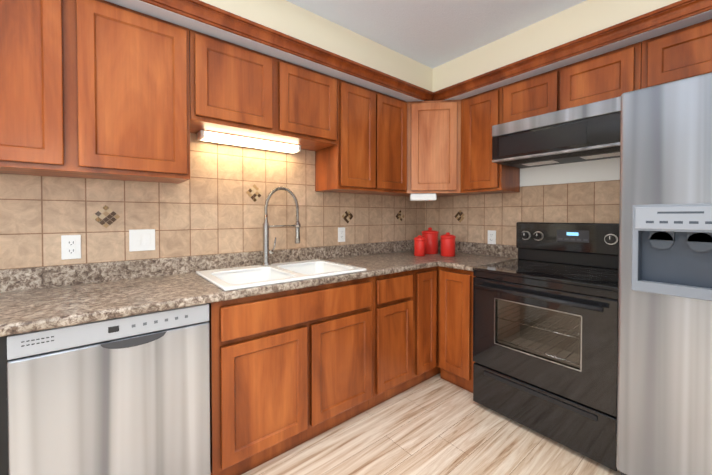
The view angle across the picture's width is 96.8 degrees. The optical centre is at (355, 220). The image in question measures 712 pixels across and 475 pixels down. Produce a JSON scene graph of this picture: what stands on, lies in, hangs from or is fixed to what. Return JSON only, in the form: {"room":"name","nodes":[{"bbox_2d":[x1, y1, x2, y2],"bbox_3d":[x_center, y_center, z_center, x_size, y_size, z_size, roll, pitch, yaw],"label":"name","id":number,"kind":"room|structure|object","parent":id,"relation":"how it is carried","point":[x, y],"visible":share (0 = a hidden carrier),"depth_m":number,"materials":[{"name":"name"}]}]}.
{"room":"kitchen","nodes":[
{"label":"kitchen","id":0,"kind":"room"},
{"bbox_2d":[242,373,620,474],"bbox_3d":[0.131,1.289,-0.786,6.000,0.050,5.600,-1,1,-39],"label":"floor","id":1,"kind":"structure","parent":0,"point":[436,425],"depth_m":1.72,"materials":[{"name":"brown wood"}]},
{"bbox_2d":[0,303,210,474],"bbox_3d":[-1.063,0.797,1.412,0.622,0.871,0.606,-1,1,-39],"label":"dishwasher","id":2,"kind":"object","parent":1,"relation":"on","point":[128,395],"visible":0.98,"depth_m":1.16,"materials":[{"name":"grey metal"}]},
{"bbox_2d":[208,277,372,474],"bbox_3d":[-0.446,0.787,1.927,0.960,0.876,0.621,-1,1,-39],"label":"base cabinet","id":3,"kind":"object","parent":1,"relation":"on","point":[291,369],"visible":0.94,"depth_m":1.61,"materials":[{"name":"brown wood"}]},
{"bbox_2d":[369,270,412,408],"bbox_3d":[0.075,0.781,2.347,0.375,0.876,0.621,-1,1,-39],"label":"base cabinet","id":4,"kind":"object","parent":1,"relation":"on","point":[392,334],"visible":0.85,"depth_m":2.09,"materials":[{"name":"brown wood"}]},
{"bbox_2d":[408,266,439,388],"bbox_3d":[0.565,0.775,2.742,0.879,0.876,0.621,-1,1,-39],"label":"base cabinet","id":5,"kind":"object","parent":1,"relation":"on","point":[425,367],"visible":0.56,"depth_m":2.31,"materials":[{"name":"brown wood"}]},
{"bbox_2d":[0,240,471,336],"bbox_3d":[-0.380,0.280,1.967,3.319,0.137,0.647,-1,1,-39],"label":"countertop","id":6,"kind":"structure","parent":5,"relation":"on","point":[33,299],"depth_m":1.52,"materials":[{"name":"stone"}]},
{"bbox_2d":[261,187,300,265],"bbox_3d":[-0.501,0.031,2.131,0.284,0.521,0.062,-1,1,-39],"label":"pull-down faucet","id":7,"kind":"object","parent":6,"relation":"on","point":[266,250],"visible":1,"depth_m":2.07,"materials":[{"name":"silver metal"}]},
{"bbox_2d":[196,259,366,290],"bbox_3d":[-0.435,0.403,1.895,0.840,0.216,0.560,-1,1,-39],"label":"double-bowl sink","id":8,"kind":"object","parent":6,"relation":"in","point":[229,279],"visible":0.42,"depth_m":1.91,"materials":[{"name":"white ceramic"}]},
{"bbox_2d":[414,235,425,255],"bbox_3d":[0.539,0.212,2.675,0.100,0.175,0.100,-1,1,-39],"label":"canister","id":9,"kind":"object","parent":6,"relation":"on","point":[419,245],"visible":1,"depth_m":2.64,"materials":[{"name":"red ceramic"}]},
{"bbox_2d":[422,227,438,253],"bbox_3d":[0.669,0.179,2.856,0.152,0.235,0.152,-1,1,-39],"label":"canister","id":10,"kind":"object","parent":6,"relation":"on","point":[430,235],"visible":0.98,"depth_m":2.79,"materials":[{"name":"red ceramic"}]},
{"bbox_2d":[440,232,455,256],"bbox_3d":[0.777,0.199,2.674,0.128,0.200,0.128,-1,1,-39],"label":"medium canister","id":11,"kind":"object","parent":6,"relation":"on","point":[447,244],"visible":1,"depth_m":2.62,"materials":[{"name":"red ceramic"}]},
{"bbox_2d":[440,243,517,270],"bbox_3d":[0.959,0.273,2.438,0.644,0.137,0.300,-1,1,-39],"label":"countertop","id":12,"kind":"structure","parent":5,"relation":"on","point":[467,256],"depth_m":2.57,"materials":[{"name":"stone"}]},
{"bbox_2d":[437,266,475,392],"bbox_3d":[0.949,0.779,2.461,0.621,0.876,0.336,-1,1,-39],"label":"base cabinet","id":13,"kind":"object","parent":1,"relation":"on","point":[455,361],"visible":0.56,"depth_m":2.27,"materials":[{"name":"brown wood"}]},
{"bbox_2d":[473,222,618,470],"bbox_3d":[1.250,0.621,1.988,0.758,1.205,0.758,-1,1,-39],"label":"range","id":14,"kind":"object","parent":1,"relation":"on","point":[545,333],"visible":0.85,"depth_m":1.79,"materials":[{"name":"black metal"}]},
{"bbox_2d":[616,72,711,474],"bbox_3d":[1.734,0.333,1.287,0.844,1.803,0.912,-1,1,-39],"label":"refrigerator","id":15,"kind":"object","parent":1,"relation":"on","point":[664,400],"visible":1,"depth_m":1.30,"materials":[{"name":"grey metal"}]},
{"bbox_2d":[286,0,585,68],"bbox_3d":[0.131,-1.260,-0.823,6.000,0.050,5.600,-1,1,-39],"label":"ceiling","id":16,"kind":"structure","parent":0,"point":[432,34],"depth_m":2.02,"materials":[{"name":"white paint"}]},
{"bbox_2d":[105,0,432,101],"bbox_3d":[-1.502,-1.115,1.204,6.000,0.300,0.398,-1,1,-39],"label":"soffit","id":17,"kind":"structure","parent":16,"relation":"attached to","point":[283,16],"depth_m":1.94,"materials":[{"name":"beige paint"}]},
{"bbox_2d":[140,0,435,100],"bbox_3d":[-1.517,-0.999,0.907,5.602,0.073,0.048,-1,1,-39],"label":"crown molding","id":18,"kind":"structure","parent":17,"relation":"attached to","point":[207,13],"depth_m":1.79,"materials":[{"name":"brown wood"}]},
{"bbox_2d":[433,0,711,99],"bbox_3d":[2.440,-1.109,0.778,0.398,0.300,5.190,-1,1,-39],"label":"soffit","id":19,"kind":"structure","parent":16,"relation":"attached to","point":[582,19],"depth_m":1.97,"materials":[{"name":"beige paint"}]},
{"bbox_2d":[432,0,711,100],"bbox_3d":[2.285,-0.995,0.616,0.048,0.073,5.130,-1,1,-39],"label":"crown molding","id":20,"kind":"structure","parent":19,"relation":"attached to","point":[683,9],"depth_m":1.80,"materials":[{"name":"brown wood"}]},
{"bbox_2d":[520,157,619,186],"bbox_3d":[2.537,-0.013,1.071,0.100,2.600,5.700,-1,1,-39],"label":"wall","id":21,"kind":"structure","parent":0,"point":[594,170],"depth_m":2.23,"materials":[{"name":"white paint"}]},
{"bbox_2d":[388,100,478,196],"bbox_3d":[0.662,-0.608,2.813,0.600,0.760,0.600,-1,1,-39],"label":"upper cabinet","id":22,"kind":"object","parent":21,"relation":"attached to","point":[433,146],"visible":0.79,"depth_m":2.59,"materials":[{"name":"brown wood"}]},
{"bbox_2d":[410,193,436,200],"bbox_3d":[0.565,-0.196,2.671,0.215,0.059,0.098,0,1,6],"label":"under-cabinet light","id":23,"kind":"object","parent":22,"relation":"attached to","point":[424,197],"visible":1,"depth_m":2.62,"materials":[{"name":"white plastic"}]},
{"bbox_2d":[461,87,519,193],"bbox_3d":[1.069,-0.604,2.535,0.316,0.760,0.340,-1,1,-39],"label":"upper cabinet","id":24,"kind":"object","parent":21,"relation":"attached to","point":[481,171],"visible":0.85,"depth_m":2.43,"materials":[{"name":"brown wood"}]},
{"bbox_2d":[425,180,619,245],"bbox_3d":[1.248,-0.033,2.582,0.008,0.471,1.714,-1,1,-39],"label":"tile backsplash","id":25,"kind":"structure","parent":21,"relation":"attached to","point":[501,214],"depth_m":2.52,"materials":[{"name":"beige tile"}]},
{"bbox_2d":[488,230,495,243],"bbox_3d":[1.154,0.144,2.689,0.008,0.118,0.072,-1,1,-39],"label":"electrical outlet","id":26,"kind":"object","parent":25,"relation":"attached to","point":[491,236],"visible":1,"depth_m":2.69,"materials":[{"name":"white plastic"}]},
{"bbox_2d":[502,42,641,123],"bbox_3d":[1.416,-0.821,2.102,0.316,0.314,0.762,-1,1,-39],"label":"upper cabinet","id":27,"kind":"object","parent":21,"relation":"attached to","point":[611,74],"visible":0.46,"depth_m":1.94,"materials":[{"name":"brown wood"}]},
{"bbox_2d":[492,96,620,167],"bbox_3d":[1.366,-0.530,2.065,0.459,0.260,0.757,-1,1,-39],"label":"range hood","id":28,"kind":"object","parent":27,"relation":"attached to","point":[587,132],"visible":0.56,"depth_m":1.91,"materials":[{"name":"grey metal"}]},
{"bbox_2d":[641,19,711,88],"bbox_3d":[1.946,-0.826,1.444,0.316,0.285,0.922,-1,1,-39],"label":"upper cabinet","id":29,"kind":"object","parent":21,"relation":"attached to","point":[680,54],"visible":0.71,"depth_m":1.60,"materials":[{"name":"brown wood"}]},
{"bbox_3d":[-1.658,-0.018,1.413,6.200,2.600,0.100,-1,1,-39],"label":"wall","id":30,"kind":"structure","parent":0,"visible":0},
{"bbox_2d":[0,0,189,183],"bbox_3d":[-1.286,-0.588,1.425,0.915,0.760,0.316,-1,1,-39],"label":"upper cabinet","id":31,"kind":"object","parent":30,"relation":"attached to","point":[94,89],"visible":1,"depth_m":1.36,"materials":[{"name":"brown wood"}]},
{"bbox_2d":[0,133,424,269],"bbox_3d":[-0.612,-0.186,2.185,3.400,0.787,0.008,-1,1,-39],"label":"tile backsplash","id":32,"kind":"structure","parent":30,"relation":"attached to","point":[210,206],"depth_m":1.92,"materials":[{"name":"beige tile"}]},
{"bbox_2d":[61,235,80,259],"bbox_3d":[-1.394,0.130,1.549,0.072,0.118,0.008,-1,1,-39],"label":"electrical outlet","id":33,"kind":"object","parent":32,"relation":"attached to","point":[70,246],"visible":1,"depth_m":1.55,"materials":[{"name":"white plastic"}]},
{"bbox_2d":[129,229,154,251],"bbox_3d":[-1.168,0.107,1.730,0.118,0.118,0.010,-1,1,-39],"label":"double light switch","id":34,"kind":"object","parent":32,"relation":"attached to","point":[141,239],"visible":1,"depth_m":1.73,"materials":[{"name":"white plastic"}]},
{"bbox_2d":[338,227,344,241],"bbox_3d":[-0.117,0.115,2.579,0.072,0.118,0.008,-1,1,-39],"label":"electrical outlet","id":35,"kind":"object","parent":32,"relation":"attached to","point":[341,234],"visible":1,"depth_m":2.57,"materials":[{"name":"white plastic"}]},
{"bbox_2d":[189,29,336,150],"bbox_3d":[-0.572,-0.749,1.999,0.916,0.455,0.316,-1,1,-39],"label":"upper cabinet","id":36,"kind":"object","parent":30,"relation":"attached to","point":[237,90],"visible":0.92,"depth_m":1.82,"materials":[{"name":"brown wood"}]},
{"bbox_2d":[197,130,300,152],"bbox_3d":[-0.665,-0.500,2.043,0.645,0.044,0.096,-1,1,-39],"label":"under-cabinet light","id":37,"kind":"object","parent":36,"relation":"attached to","point":[215,137],"visible":1,"depth_m":1.98,"materials":[{"name":"white plastic"}]},
{"bbox_2d":[91,184,465,227],"bbox_3d":[-0.351,-0.105,2.090,3.099,0.276,0.470,-1,1,-39],"label":"mosaic tiles","id":38,"kind":"structure","parent":30,"relation":"attached to","point":[347,216],"depth_m":2.11,"materials":[{"name":"beige tile"}]},
{"bbox_2d":[315,78,406,194],"bbox_3d":[0.062,-0.604,2.512,0.708,0.760,0.316,-1,1,-39],"label":"upper cabinet","id":39,"kind":"object","parent":30,"relation":"attached to","point":[367,154],"visible":0.94,"depth_m":2.35,"materials":[{"name":"brown wood"}]}
]}

